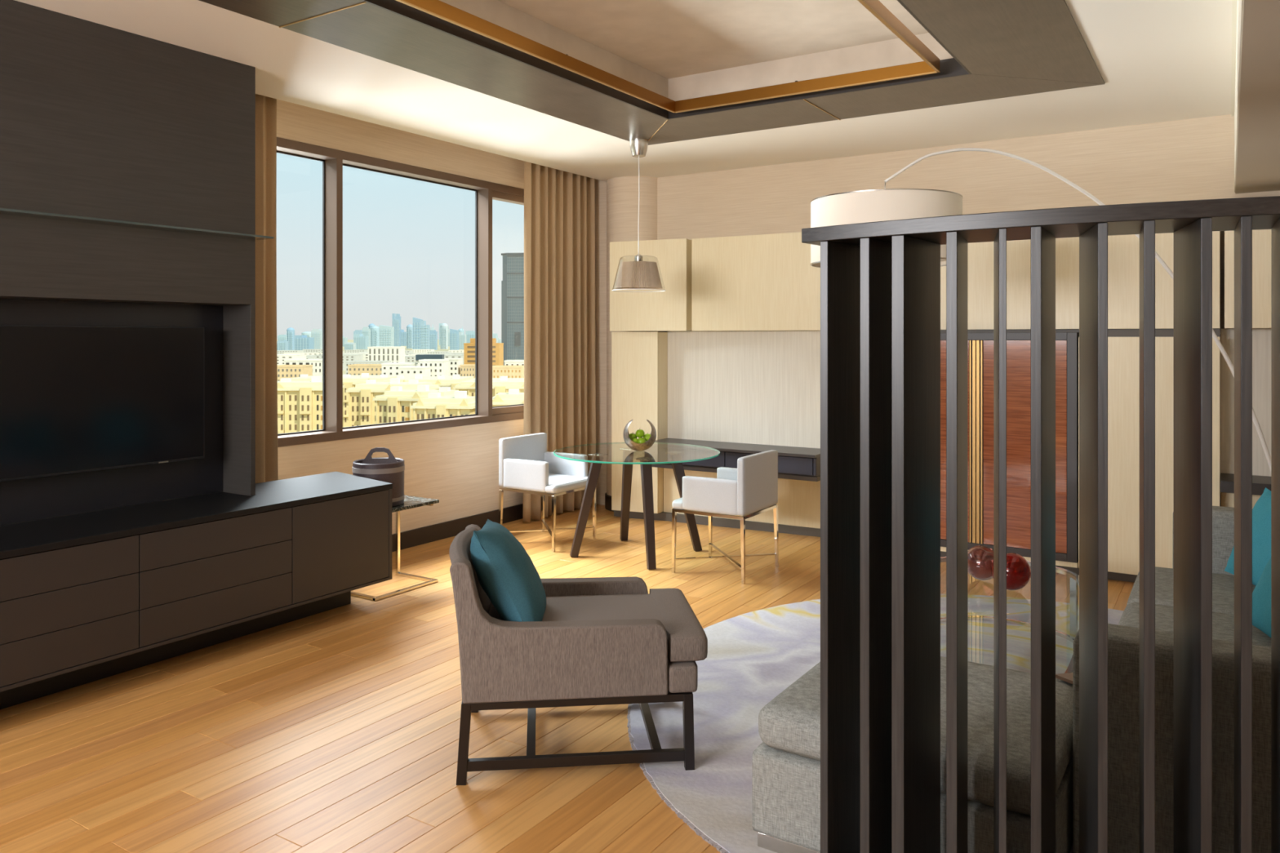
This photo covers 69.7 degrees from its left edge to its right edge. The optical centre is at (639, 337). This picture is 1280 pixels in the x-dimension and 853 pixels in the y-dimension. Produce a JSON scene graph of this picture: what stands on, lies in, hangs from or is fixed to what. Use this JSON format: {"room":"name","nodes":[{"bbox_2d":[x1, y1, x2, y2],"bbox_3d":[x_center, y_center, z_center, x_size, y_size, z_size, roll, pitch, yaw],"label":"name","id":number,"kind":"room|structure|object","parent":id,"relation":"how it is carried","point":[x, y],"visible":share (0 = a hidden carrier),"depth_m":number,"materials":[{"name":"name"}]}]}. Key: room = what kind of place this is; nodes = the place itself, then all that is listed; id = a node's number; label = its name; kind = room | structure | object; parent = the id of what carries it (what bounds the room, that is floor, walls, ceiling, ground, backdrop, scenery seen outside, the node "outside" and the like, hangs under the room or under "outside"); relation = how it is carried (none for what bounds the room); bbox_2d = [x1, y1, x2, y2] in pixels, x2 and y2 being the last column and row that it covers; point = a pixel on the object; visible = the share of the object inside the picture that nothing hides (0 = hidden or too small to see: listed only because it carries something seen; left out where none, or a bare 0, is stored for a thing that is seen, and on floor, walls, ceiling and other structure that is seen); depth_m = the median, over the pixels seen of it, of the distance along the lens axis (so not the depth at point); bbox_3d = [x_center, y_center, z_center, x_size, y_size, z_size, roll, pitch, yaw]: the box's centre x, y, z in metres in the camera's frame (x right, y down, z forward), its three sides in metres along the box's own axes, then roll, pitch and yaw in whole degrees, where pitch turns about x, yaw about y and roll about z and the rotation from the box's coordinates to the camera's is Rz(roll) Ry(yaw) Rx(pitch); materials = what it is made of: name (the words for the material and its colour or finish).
{"room":"living room","nodes":[
{"label":"living room","id":0,"kind":"room"},
{"bbox_2d":[0,0,255,525],"bbox_3d":[-4.031,0.060,2.458,0.780,2.980,6.190,0,0,33],"label":"wall","id":1,"kind":"structure","parent":0,"point":[100,121],"depth_m":4.35,"materials":[{"name":"grey wood"}]},
{"bbox_2d":[0,324,204,481],"bbox_3d":[-2.635,0.284,4.266,0.098,0.679,1.249,0,0,33],"label":"television","id":2,"kind":"object","parent":1,"relation":"attached to","point":[74,399],"visible":1,"depth_m":4.32,"materials":[{"name":"black"}]},
{"bbox_2d":[0,208,273,239],"bbox_3d":[-3.102,-0.522,3.059,0.136,0.010,4.204,0,0,33],"label":"trim","id":3,"kind":"structure","parent":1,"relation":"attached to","point":[2,211],"depth_m":4.19,"materials":[{"name":"grey"}]},
{"bbox_2d":[276,98,524,534],"bbox_3d":[-3.315,0.000,4.530,0.250,3.500,10.450,0,0,33],"label":"wall","id":4,"kind":"structure","parent":0,"point":[458,467],"depth_m":6.93,"materials":[{"name":"beige paint"}]},
{"bbox_2d":[276,137,524,447],"bbox_3d":[-1.750,-0.291,6.864,0.146,1.977,3.570,0,0,33],"label":"window","id":5,"kind":"structure","parent":4,"relation":"in","point":[333,160],"depth_m":6.52,"materials":[{"name":"brown wood"}]},
{"bbox_2d":[391,503,523,551],"bbox_3d":[-1.603,1.488,6.954,0.016,0.125,4.000,0,0,33],"label":"baseboard","id":6,"kind":"structure","parent":4,"relation":"attached to","point":[418,536],"depth_m":7.13,"materials":[{"name":"brown wood"}]},
{"bbox_2d":[0,504,1133,852],"bbox_3d":[-0.364,1.675,2.490,7.500,0.250,10.600,0,0,33],"label":"floor","id":7,"kind":"structure","parent":0,"point":[336,730],"depth_m":3.54,"materials":[{"name":"brown wood"}]},
{"bbox_2d":[0,471,392,709],"bbox_3d":[-2.902,1.190,3.516,0.659,0.720,4.789,0,0,33],"label":"sideboard","id":8,"kind":"object","parent":7,"relation":"on","point":[86,597],"visible":0.99,"depth_m":4.23,"materials":[{"name":"grey paint"}]},
{"bbox_2d":[351,495,439,600],"bbox_3d":[-1.566,1.289,5.717,0.363,0.522,0.514,0,0,33],"label":"side table","id":9,"kind":"object","parent":7,"relation":"on","point":[410,502],"visible":0.49,"depth_m":5.78,"materials":[{"name":"metal"}]},
{"bbox_2d":[351,447,404,506],"bbox_3d":[-1.617,0.856,5.686,0.313,0.345,0.313,0,0,33],"label":"ice bucket","id":10,"kind":"object","parent":9,"relation":"on","point":[390,469],"visible":0.68,"depth_m":5.60,"materials":[{"name":"leather"}]},
{"bbox_2d":[498,432,595,551],"bbox_3d":[-0.699,1.154,7.004,0.538,0.792,0.538,0,0,33],"label":"dining chair","id":11,"kind":"object","parent":7,"relation":"on","point":[526,465],"visible":0.89,"depth_m":6.92,"materials":[{"name":"grey leather"}]},
{"bbox_2d":[448,524,707,785],"bbox_3d":[-0.255,1.159,3.549,0.937,0.785,0.664,0,0,-6],"label":"lounge armchair","id":12,"kind":"object","parent":7,"relation":"on","point":[598,641],"visible":0.93,"depth_m":3.23,"materials":[{"name":"beige fabric"}]},
{"bbox_2d":[470,519,546,622],"bbox_3d":[-0.499,0.910,3.502,0.392,0.532,0.496,0,0,-3],"label":"throw pillow","id":13,"kind":"object","parent":12,"relation":"on","point":[505,571],"visible":0.95,"depth_m":3.32,"materials":[{"name":"teal fabric"}]},
{"bbox_2d":[488,588,707,662],"bbox_3d":[-0.188,1.104,3.556,0.801,0.116,0.648,0,0,-6],"label":"seat cushion","id":14,"kind":"object","parent":12,"relation":"on","point":[682,637],"depth_m":3.27,"materials":[{"name":"beige fabric"}]},
{"bbox_2d":[553,442,719,569],"bbox_3d":[-0.023,1.185,6.595,1.191,0.740,1.191,0,0,33],"label":"dining table","id":15,"kind":"object","parent":7,"relation":"on","point":[597,454],"visible":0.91,"depth_m":6.49,"materials":[{"name":"clear glass"}]},
{"bbox_2d":[622,419,656,451],"bbox_3d":[-0.002,0.702,6.623,0.240,0.229,0.214,0,0,0],"label":"fruit bowl","id":16,"kind":"object","parent":15,"relation":"on","point":[633,446],"visible":0.95,"depth_m":6.56,"materials":[{"name":"grey metal"}]},
{"bbox_2d":[671,449,778,583],"bbox_3d":[0.571,1.154,6.149,0.538,0.792,0.538,0,0,33],"label":"dining chair","id":17,"kind":"object","parent":7,"relation":"on","point":[749,490],"visible":1,"depth_m":5.95,"materials":[{"name":"grey leather"}]},
{"bbox_2d":[626,593,1124,852],"bbox_3d":[1.702,1.544,3.756,3.526,0.013,3.526,0,0,33],"label":"rug","id":18,"kind":"object","parent":7,"relation":"on","point":[753,657],"visible":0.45,"depth_m":3.96,"materials":[{"name":"grey carpet"}]},
{"bbox_2d":[751,656,1073,852],"bbox_3d":[0.892,1.318,2.873,0.838,0.440,0.779,0,0,33],"label":"ottoman","id":19,"kind":"object","parent":18,"relation":"on","point":[786,765],"visible":0.37,"depth_m":2.68,"materials":[{"name":"grey fabric"}]},
{"bbox_2d":[1055,672,1072,684],"bbox_3d":[1.411,1.093,2.920,0.175,0.010,0.160,0,0,33],"label":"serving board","id":20,"kind":"object","parent":19,"relation":"on","point":[1068,677],"visible":0.07,"depth_m":2.95,"materials":[{"name":"brown wood"}]},
{"bbox_2d":[940,556,1079,673],"bbox_3d":[1.535,1.364,4.119,0.920,0.348,1.923,0,0,33],"label":"coffee table","id":21,"kind":"object","parent":18,"relation":"on","point":[1074,578],"visible":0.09,"depth_m":4.64,"materials":[{"name":"clear glass"}]},
{"bbox_2d":[967,545,993,580],"bbox_3d":[1.678,1.108,4.507,0.212,0.208,0.168,0,0,33],"label":"glass vase","id":22,"kind":"object","parent":21,"relation":"on","point":[980,557],"visible":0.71,"depth_m":4.45,"materials":[{"name":"pink"}]},
{"bbox_2d":[991,552,1031,590],"bbox_3d":[1.749,1.110,4.323,0.253,0.274,0.229,0,0,33],"label":"glass vase","id":23,"kind":"object","parent":21,"relation":"on","point":[1018,569],"visible":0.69,"depth_m":4.26,"materials":[{"name":"red glass"}]},
{"bbox_2d":[1072,506,1271,852],"bbox_3d":[2.303,1.168,3.364,0.996,0.740,2.513,0,0,33],"label":"sofa","id":24,"kind":"object","parent":18,"relation":"on","point":[1123,638],"visible":0.46,"depth_m":2.49,"materials":[{"name":"grey fabric"}]},
{"bbox_2d":[1126,566,1255,614],"bbox_3d":[2.601,1.183,4.030,0.780,0.154,0.733,0,0,33],"label":"seat cushion","id":25,"kind":"object","parent":24,"relation":"on","point":[1223,582],"depth_m":4.05,"materials":[{"name":"grey fabric"}]},
{"bbox_2d":[1118,602,1271,647],"bbox_3d":[2.210,1.183,3.420,0.780,0.154,0.731,0,0,33],"label":"seat cushion","id":26,"kind":"object","parent":24,"relation":"on","point":[1223,622],"depth_m":3.58,"materials":[{"name":"grey fabric"}]},
{"bbox_2d":[1224,487,1271,586],"bbox_3d":[2.737,0.895,3.947,0.299,0.501,0.477,0,0,-1],"label":"throw pillow","id":27,"kind":"object","parent":24,"relation":"on","point":[1261,511],"visible":0.4,"depth_m":3.96,"materials":[{"name":"teal fabric"}]},
{"bbox_2d":[1252,558,1271,637],"bbox_3d":[2.350,0.910,3.268,0.302,0.497,0.473,0,0,8],"label":"throw pillow","id":28,"kind":"object","parent":24,"relation":"on","point":[1261,594],"visible":0.48,"depth_m":3.35,"materials":[{"name":"teal fabric"}]},
{"bbox_2d":[940,332,1079,568],"bbox_3d":[2.401,0.725,6.416,1.238,1.519,0.405,0,0,33],"label":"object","id":29,"kind":"object","parent":7,"relation":"on","point":[980,345],"visible":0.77,"depth_m":6.12,"materials":[{"name":"brown wood"}]},
{"bbox_2d":[801,195,1279,852],"bbox_3d":[1.172,0.628,2.113,1.545,1.818,0.506,0,0,33],"label":"slatted screen","id":30,"kind":"object","parent":7,"relation":"on","point":[880,281],"visible":1,"depth_m":2.11,"materials":[{"name":"brown wood"}]},
{"bbox_2d":[810,147,1271,474],"bbox_3d":[2.149,0.314,4.524,2.212,2.472,1.964,0,0,33],"label":"arc floor lamp","id":31,"kind":"object","parent":7,"relation":"on","point":[886,204],"visible":0.48,"depth_m":4.13,"materials":[{"name":"white fabric"}]},
{"bbox_2d":[14,0,1231,182],"bbox_3d":[-0.322,-1.730,2.463,7.600,0.600,10.800,0,0,33],"label":"ceiling","id":32,"kind":"structure","parent":0,"point":[1157,60],"depth_m":5.49,"materials":[{"name":"white paint"}]},
{"bbox_2d":[255,93,278,483],"bbox_3d":[-2.379,0.003,5.424,0.114,3.070,0.526,0,0,33],"label":"window curtain","id":33,"kind":"object","parent":32,"relation":"hanging from","point":[266,368],"visible":0.23,"depth_m":5.63,"materials":[{"name":"brown fabric"}]},
{"bbox_2d":[522,160,596,522],"bbox_3d":[-0.697,0.003,8.104,0.148,3.070,1.048,0,0,33],"label":"window curtain","id":34,"kind":"object","parent":32,"relation":"hanging from","point":[560,316],"visible":0.74,"depth_m":8.06,"materials":[{"name":"brown fabric"}]},
{"bbox_2d":[199,0,1104,145],"bbox_3d":[-0.348,-1.470,3.386,3.070,0.104,6.165,0,0,33],"label":"ceiling panel","id":35,"kind":"object","parent":32,"relation":"attached to","point":[998,49],"visible":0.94,"depth_m":4.87,"materials":[{"name":"brown metal"}]},
{"bbox_2d":[612,138,665,292],"bbox_3d":[-0.009,-0.880,6.621,0.388,1.084,0.388,0,0,33],"label":"pendant lamp","id":36,"kind":"object","parent":35,"relation":"hanging from","point":[637,274],"visible":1,"depth_m":6.53,"materials":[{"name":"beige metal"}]},
{"bbox_2d":[439,0,953,101],"bbox_3d":[-0.357,-1.615,3.374,1.912,0.190,4.977,0,0,33],"label":"trim","id":37,"kind":"structure","parent":32,"relation":"attached to","point":[674,50],"depth_m":5.09,"materials":[{"name":"beige paint"}]},
{"bbox_2d":[606,176,657,496],"bbox_3d":[-0.035,0.025,8.396,0.540,3.050,0.540,0,0,33],"label":"wall","id":38,"kind":"structure","parent":0,"point":[622,193],"depth_m":8.17,"materials":[{"name":"beige paint"}]},
{"bbox_2d":[667,330,820,448],"bbox_3d":[0.931,0.501,7.575,1.508,1.117,0.220,0,0,33],"label":"wall","id":39,"kind":"structure","parent":0,"point":[751,387],"depth_m":7.49,"materials":[{"name":"beige wood"}]},
{"bbox_2d":[652,438,820,481],"bbox_3d":[0.759,0.960,7.307,1.503,0.200,0.413,0,0,33],"label":"desk","id":40,"kind":"object","parent":39,"relation":"attached to","point":[795,463],"visible":0.51,"depth_m":7.11,"materials":[{"name":"grey paint"}]},
{"bbox_2d":[595,114,1279,505],"bbox_3d":[2.488,-0.050,6.856,7.510,3.600,0.250,0,0,33],"label":"wall","id":41,"kind":"structure","parent":0,"point":[1193,158],"depth_m":6.73,"materials":[{"name":"beige paint"}]},
{"bbox_2d":[609,238,691,331],"bbox_3d":[0.191,-0.440,7.943,0.701,0.765,0.580,0,0,33],"label":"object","id":42,"kind":"object","parent":41,"relation":"attached to","point":[670,309],"visible":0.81,"depth_m":7.71,"materials":[{"name":"beige wood"}]},
{"bbox_2d":[691,231,820,330],"bbox_3d":[1.245,-0.436,7.342,1.627,0.759,0.496,0,0,33],"label":"upper cabinet","id":43,"kind":"object","parent":41,"relation":"attached to","point":[761,282],"visible":0.54,"depth_m":7.28,"materials":[{"name":"beige wood"}]},
{"bbox_2d":[604,492,1137,582],"bbox_3d":[2.514,1.485,6.652,6.745,0.130,0.755,0,0,33],"label":"baseboard","id":44,"kind":"structure","parent":41,"relation":"attached to","point":[664,516],"depth_m":7.41,"materials":[{"name":"grey"}]},
{"bbox_2d":[611,331,667,513],"bbox_3d":[0.003,0.717,7.915,0.416,1.535,0.270,0,0,33],"label":"panel","id":45,"kind":"object","parent":44,"relation":"on","point":[639,360],"visible":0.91,"depth_m":7.83,"materials":[{"name":"beige wood"}]},
{"bbox_2d":[663,467,820,528],"bbox_3d":[0.895,1.272,7.518,1.506,0.424,0.225,0,0,33],"label":"cladding","id":46,"kind":"object","parent":44,"relation":"on","point":[798,504],"visible":0.2,"depth_m":7.27,"materials":[{"name":"beige wood"}]},
{"bbox_2d":[1078,337,1220,575],"bbox_3d":[3.216,0.739,5.816,0.771,1.490,0.265,0,0,33],"label":"panel","id":47,"kind":"object","parent":44,"relation":"on","point":[1123,353],"visible":0.36,"depth_m":5.75,"materials":[{"name":"beige wood"}]},
{"bbox_2d":[1220,492,1261,509],"bbox_3d":[4.394,1.207,5.154,1.922,0.554,0.100,0,0,33],"label":"cladding","id":48,"kind":"object","parent":44,"relation":"on","point":[1227,500],"visible":0.02,"depth_m":5.61,"materials":[{"name":"beige wood"}]},
{"bbox_2d":[940,231,1219,329],"bbox_3d":[2.784,-0.434,6.323,2.045,0.755,0.511,0,0,33],"label":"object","id":49,"kind":"object","parent":41,"relation":"attached to","point":[1123,251],"visible":0.23,"depth_m":6.02,"materials":[{"name":"beige wood"}]},
{"bbox_2d":[940,328,1220,337],"bbox_3d":[2.778,-0.032,6.285,2.015,0.051,0.380,0,0,33],"label":"trim","id":50,"kind":"structure","parent":49,"relation":"attached to","point":[1111,332],"depth_m":5.87,"materials":[{"name":"grey"}]},
{"bbox_2d":[1231,0,1237,116],"bbox_3d":[1.040,-1.423,1.584,0.018,0.014,10.190,0,0,33],"label":"trim","id":51,"kind":"structure","parent":41,"relation":"attached to","point":[1234,2],"depth_m":4.55,"materials":[{"name":"white paint"}]},
{"bbox_2d":[1224,229,1271,328],"bbox_3d":[4.431,-0.434,5.220,1.872,0.755,0.571,0,0,33],"label":"upper cabinet","id":52,"kind":"object","parent":41,"relation":"attached to","point":[1261,238],"visible":0.48,"depth_m":5.45,"materials":[{"name":"beige wood"}]},
{"bbox_2d":[1235,0,1279,193],"bbox_3d":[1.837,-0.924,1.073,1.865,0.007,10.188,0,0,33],"label":"wall","id":53,"kind":"structure","parent":41,"relation":"attached to","point":[1258,153],"depth_m":3.58,"materials":[{"name":"beige paint"}]},
{"bbox_2d":[1234,0,1244,192],"bbox_3d":[1.835,-1.179,1.075,1.870,0.503,10.190,0,0,33],"label":"soffit","id":54,"kind":"structure","parent":0,"point":[1240,2],"depth_m":3.67,"materials":[{"name":"white paint"}]},
{"bbox_2d":[1220,328,1271,476],"bbox_3d":[4.494,0.501,5.292,1.944,1.117,0.220,0,0,33],"label":"wall","id":55,"kind":"structure","parent":0,"point":[1261,337],"depth_m":5.63,"materials":[{"name":"beige paint"}]},
{"bbox_2d":[1220,473,1271,495],"bbox_3d":[4.326,0.876,5.047,1.922,0.068,0.368,0,0,33],"label":"desk","id":56,"kind":"object","parent":55,"relation":"attached to","point":[1260,483],"visible":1,"depth_m":5.39,"materials":[{"name":"black wood"}]},
{"label":"outside","id":57,"kind":"structure","parent":0,"visible":0},
{"bbox_2d":[276,339,463,374],"bbox_3d":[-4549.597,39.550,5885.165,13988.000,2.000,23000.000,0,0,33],"label":"ground","id":58,"kind":"structure","parent":57,"point":[348,340],"depth_m":3175.41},
{"bbox_2d":[276,340,288,350],"bbox_3d":[-1015.430,22.900,2611.102,23.600,31.300,24.800,0,0,0],"label":"skyscraper","id":59,"kind":"structure","parent":58,"relation":"on","point":[281,344],"depth_m":2599.93,"materials":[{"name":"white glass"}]},
{"bbox_2d":[284,327,294,350],"bbox_3d":[-1077.365,3.573,2832.709,23.647,69.954,24.847,0,0,0],"label":"skyscraper","id":60,"kind":"structure","parent":58,"relation":"on","point":[290,337],"depth_m":2822.89,"materials":[{"name":"blue glass"}]},
{"bbox_2d":[276,354,306,364],"bbox_3d":[-405.090,28.599,1019.127,56.133,19.901,38.633,0,0,0],"label":"low rise","id":61,"kind":"structure","parent":58,"relation":"on","point":[280,357],"depth_m":999.92,"materials":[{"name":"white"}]},
{"bbox_2d":[276,364,312,381],"bbox_3d":[-215.050,27.750,568.979,18.300,21.600,18.300,0,0,0],"label":"apartment block","id":62,"kind":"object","parent":58,"relation":"on","point":[283,371],"visible":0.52,"depth_m":559.95,"materials":[{"name":"brown concrete"}]},
{"bbox_2d":[284,359,311,364],"bbox_3d":[-231.055,26.600,627.978,18.300,23.900,16.300,0,0,0],"label":"block","id":63,"kind":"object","parent":58,"relation":"on","point":[286,362],"visible":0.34,"depth_m":619.88,"materials":[{"name":"grey concrete"}]},
{"bbox_2d":[294,335,314,350],"bbox_3d":[-997.391,15.500,2731.053,41.500,46.100,42.700,0,0,0],"label":"skyscraper","id":64,"kind":"structure","parent":58,"relation":"on","point":[301,342],"depth_m":2710.77,"materials":[{"name":"blue glass"}]},
{"bbox_2d":[277,376,344,434],"bbox_3d":[-110.641,25.600,299.280,23.300,25.900,19.200,0,0,-3],"label":"block","id":65,"kind":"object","parent":58,"relation":"on","point":[300,403],"visible":0.45,"depth_m":291.85,"materials":[{"name":"beige concrete"}]},
{"bbox_2d":[309,359,322,375],"bbox_3d":[-211.054,26.550,616.979,16.300,24.000,14.300,0,0,0],"label":"apartment block","id":66,"kind":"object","parent":58,"relation":"on","point":[317,364],"visible":0.23,"depth_m":610.05,"materials":[{"name":"grey concrete"}]},
{"bbox_2d":[311,328,322,349],"bbox_3d":[-1037.733,4.910,2955.067,30.816,67.280,32.016,0,0,0],"label":"skyscraper","id":67,"kind":"structure","parent":58,"relation":"on","point":[317,334],"depth_m":2940.36,"materials":[{"name":"blue glass"}]},
{"bbox_2d":[315,354,363,370],"bbox_3d":[-359.812,29.290,1099.893,46.763,18.521,32.158,0,0,0],"label":"low rise","id":68,"kind":"structure","parent":58,"relation":"on","point":[345,357],"depth_m":1084.08,"materials":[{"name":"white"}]},
{"bbox_2d":[291,373,404,427],"bbox_3d":[-128.536,27.000,404.287,44.800,23.100,43.200,0,0,0],"label":"block","id":69,"kind":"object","parent":58,"relation":"on","point":[348,380],"visible":0.08,"depth_m":387.01,"materials":[{"name":"beige concrete"}]},
{"bbox_2d":[353,333,368,349],"bbox_3d":[-933.686,12.882,3077.644,38.413,51.336,39.613,0,0,0],"label":"skyscraper","id":70,"kind":"structure","parent":58,"relation":"on","point":[362,342],"depth_m":3058.99,"materials":[{"name":"blue glass"}]},
{"bbox_2d":[347,364,382,374],"bbox_3d":[-168.801,27.650,577.983,24.800,21.800,16.300,0,0,0],"label":"apartment block","id":71,"kind":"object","parent":58,"relation":"on","point":[353,369],"visible":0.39,"depth_m":570.01,"materials":[{"name":"brown concrete"}]},
{"bbox_2d":[345,360,391,374],"bbox_3d":[-206.562,28.050,698.980,29.300,21.000,18.300,0,0,0],"label":"apartment block","id":72,"kind":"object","parent":58,"relation":"on","point":[347,362],"visible":0.16,"depth_m":689.92,"materials":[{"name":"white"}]},
{"bbox_2d":[368,325,379,346],"bbox_3d":[-850.261,-0.150,2946.616,28.600,77.400,29.800,0,0,0],"label":"skyscraper","id":73,"kind":"structure","parent":58,"relation":"on","point":[375,330],"depth_m":2934.62,"materials":[{"name":"blue glass"}]},
{"bbox_2d":[367,346,404,362],"bbox_3d":[-217.570,23.050,788.978,27.300,31.000,18.300,0,0,0],"label":"office block","id":74,"kind":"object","parent":58,"relation":"on","point":[393,353],"visible":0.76,"depth_m":780.07,"materials":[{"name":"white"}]},
{"bbox_2d":[378,324,394,346],"bbox_3d":[-882.444,-2.847,3198.237,42.051,82.794,43.251,0,0,0],"label":"skyscraper","id":75,"kind":"structure","parent":58,"relation":"on","point":[386,332],"depth_m":3177.74,"materials":[{"name":"blue glass"}]},
{"bbox_2d":[346,377,440,426],"bbox_3d":[-83.013,26.100,310.279,24.800,24.900,25.200,0,0,3],"label":"block","id":76,"kind":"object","parent":58,"relation":"on","point":[362,406],"visible":0.23,"depth_m":300.30,"materials":[{"name":"beige concrete"}]},
{"bbox_2d":[395,313,400,346],"bbox_3d":[-793.767,-19.950,3013.820,15.000,117.000,16.200,0,0,0],"label":"skyscraper","id":77,"kind":"structure","parent":58,"relation":"on","point":[397,318],"depth_m":3007.15,"materials":[{"name":"blue glass"}]},
{"bbox_2d":[381,362,417,374],"bbox_3d":[-144.848,26.850,552.945,18.300,23.400,16.300,0,0,-6],"label":"apartment block","id":78,"kind":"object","parent":58,"relation":"on","point":[388,368],"visible":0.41,"depth_m":544.71,"materials":[{"name":"grey concrete"}]},
{"bbox_2d":[400,329,406,346],"bbox_3d":[-1127.211,-0.213,4359.312,61.650,77.526,62.850,0,0,0],"label":"skyscraper","id":79,"kind":"structure","parent":58,"relation":"on","point":[403,335],"depth_m":4328.63,"materials":[{"name":"blue glass"}]},
{"bbox_2d":[405,324,413,348],"bbox_3d":[-828.152,-4.827,3308.612,25.252,86.754,26.452,0,0,0],"label":"skyscraper","id":80,"kind":"structure","parent":58,"relation":"on","point":[409,332],"depth_m":3297.88,"materials":[{"name":"blue glass"}]},
{"bbox_2d":[399,365,431,377],"bbox_3d":[-124.295,27.200,507.987,13.800,22.700,16.300,0,0,0],"label":"apartment block","id":81,"kind":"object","parent":58,"relation":"on","point":[408,371],"visible":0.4,"depth_m":499.98,"materials":[{"name":"grey concrete"}]},
{"bbox_2d":[412,317,422,349],"bbox_3d":[-724.792,-13.985,2997.355,27.018,105.069,28.218,0,0,0],"label":"skyscraper","id":82,"kind":"structure","parent":58,"relation":"on","point":[416,322],"depth_m":2984.48,"materials":[{"name":"blue glass"}]},
{"bbox_2d":[373,385,468,424],"bbox_3d":[-64.111,26.200,269.200,22.300,24.700,19.200,0,0,9],"label":"block","id":83,"kind":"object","parent":58,"relation":"on","point":[394,406],"visible":0.19,"depth_m":262.76,"materials":[{"name":"beige concrete"}]},
{"bbox_2d":[420,320,430,349],"bbox_3d":[-623.536,-5.700,2665.436,22.200,88.500,23.400,0,0,0],"label":"skyscraper","id":84,"kind":"structure","parent":58,"relation":"on","point":[424,329],"depth_m":2655.10,"materials":[{"name":"blue glass"}]},
{"bbox_2d":[415,354,444,365],"bbox_3d":[-127.049,26.850,555.987,16.000,33.400,6.000,0,0,0],"label":"building","id":85,"kind":"structure","parent":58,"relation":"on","point":[418,357],"depth_m":553.02,"materials":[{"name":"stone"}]},
{"bbox_2d":[387,374,473,390],"bbox_3d":[-88.535,27.000,391.291,32.800,23.100,43.200,0,0,0],"label":"block","id":86,"kind":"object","parent":58,"relation":"on","point":[442,380],"visible":0.04,"depth_m":381.01,"materials":[{"name":"beige concrete"}]},
{"bbox_2d":[418,359,448,376],"bbox_3d":[-118.297,25.500,527.488,13.800,26.100,15.300,0,0,0],"label":"apartment block","id":87,"kind":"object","parent":58,"relation":"on","point":[438,366],"visible":0.31,"depth_m":520.02,"materials":[{"name":"grey concrete"}]},
{"bbox_2d":[430,324,437,350],"bbox_3d":[-652.368,-1.789,2891.811,24.075,80.678,25.275,0,0,0],"label":"skyscraper","id":88,"kind":"structure","parent":58,"relation":"on","point":[433,334],"depth_m":2880.68,"materials":[{"name":"blue glass"}]},
{"bbox_2d":[410,391,475,420],"bbox_3d":[-50.143,26.300,242.263,16.300,24.500,17.200,0,0,6],"label":"block","id":89,"kind":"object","parent":58,"relation":"on","point":[435,406],"visible":0.14,"depth_m":236.17,"materials":[{"name":"beige concrete"}]},
{"bbox_2d":[440,323,448,349],"bbox_3d":[-665.581,-5.663,3123.388,25.992,88.425,27.192,0,0,0],"label":"skyscraper","id":90,"kind":"structure","parent":58,"relation":"on","point":[444,326],"depth_m":3112.47,"materials":[{"name":"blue glass"}]},
{"bbox_2d":[444,358,462,376],"bbox_3d":[-116.050,25.600,567.488,10.300,25.900,15.300,0,0,0],"label":"apartment block","id":91,"kind":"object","parent":58,"relation":"on","point":[454,368],"visible":0.33,"depth_m":559.95,"materials":[{"name":"grey concrete"}]},
{"bbox_2d":[449,328,458,350],"bbox_3d":[-560.996,5.800,2776.892,23.100,65.500,24.300,0,0,0],"label":"skyscraper","id":92,"kind":"structure","parent":58,"relation":"on","point":[454,334],"depth_m":2766.26,"materials":[{"name":"blue glass"}]},
{"bbox_2d":[458,326,466,349],"bbox_3d":[-582.133,0.886,3009.998,22.898,75.328,24.098,0,0,0],"label":"skyscraper","id":93,"kind":"structure","parent":58,"relation":"on","point":[462,338],"depth_m":2999.09,"materials":[{"name":"blue glass"}]},
{"bbox_2d":[459,364,475,378],"bbox_3d":[-103.300,27.550,567.489,12.800,22.000,15.300,0,0,0],"label":"apartment block","id":94,"kind":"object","parent":58,"relation":"on","point":[466,370],"visible":0.32,"depth_m":559.95,"materials":[{"name":"brown concrete"}]},
{"bbox_2d":[463,337,503,365],"bbox_3d":[-120.763,19.450,710.987,27.100,38.200,22.300,0,0,0],"label":"hotel","id":95,"kind":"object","parent":58,"relation":"on","point":[468,348],"visible":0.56,"depth_m":699.93,"materials":[{"name":"brown concrete"}]},
{"bbox_2d":[453,376,524,396],"bbox_3d":[-47.532,26.800,364.295,44.800,23.500,43.200,0,0,0],"label":"block","id":96,"kind":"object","parent":58,"relation":"on","point":[502,384],"visible":0.05,"depth_m":344.97,"materials":[{"name":"beige concrete"}]},
{"bbox_2d":[492,389,524,406],"bbox_3d":[-28.586,25.800,242.289,22.300,25.500,17.200,0,0,-3],"label":"block","id":97,"kind":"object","parent":58,"relation":"on","point":[513,397],"visible":0.03,"depth_m":235.77,"materials":[{"name":"beige concrete"}]},
{"bbox_2d":[492,365,524,377],"bbox_3d":[-76.297,27.300,526.992,18.800,22.500,14.300,0,0,0],"label":"apartment block","id":98,"kind":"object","parent":58,"relation":"on","point":[511,371],"visible":0.23,"depth_m":520.02,"materials":[{"name":"brown concrete"}]},
{"bbox_2d":[501,253,524,365],"bbox_3d":[-151.110,-33.900,1166.513,46.000,144.900,35.700,0,0,7],"label":"office tower","id":99,"kind":"structure","parent":58,"relation":"on","point":[513,282],"depth_m":1150.34,"materials":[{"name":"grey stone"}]},
{"bbox_2d":[504,360,524,365],"bbox_3d":[-68.849,25.950,546.992,21.900,25.200,14.300,0,0,0],"label":"apartment block","id":100,"kind":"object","parent":58,"relation":"on","point":[507,362],"visible":0.1,"depth_m":539.94,"materials":[{"name":"grey concrete"}]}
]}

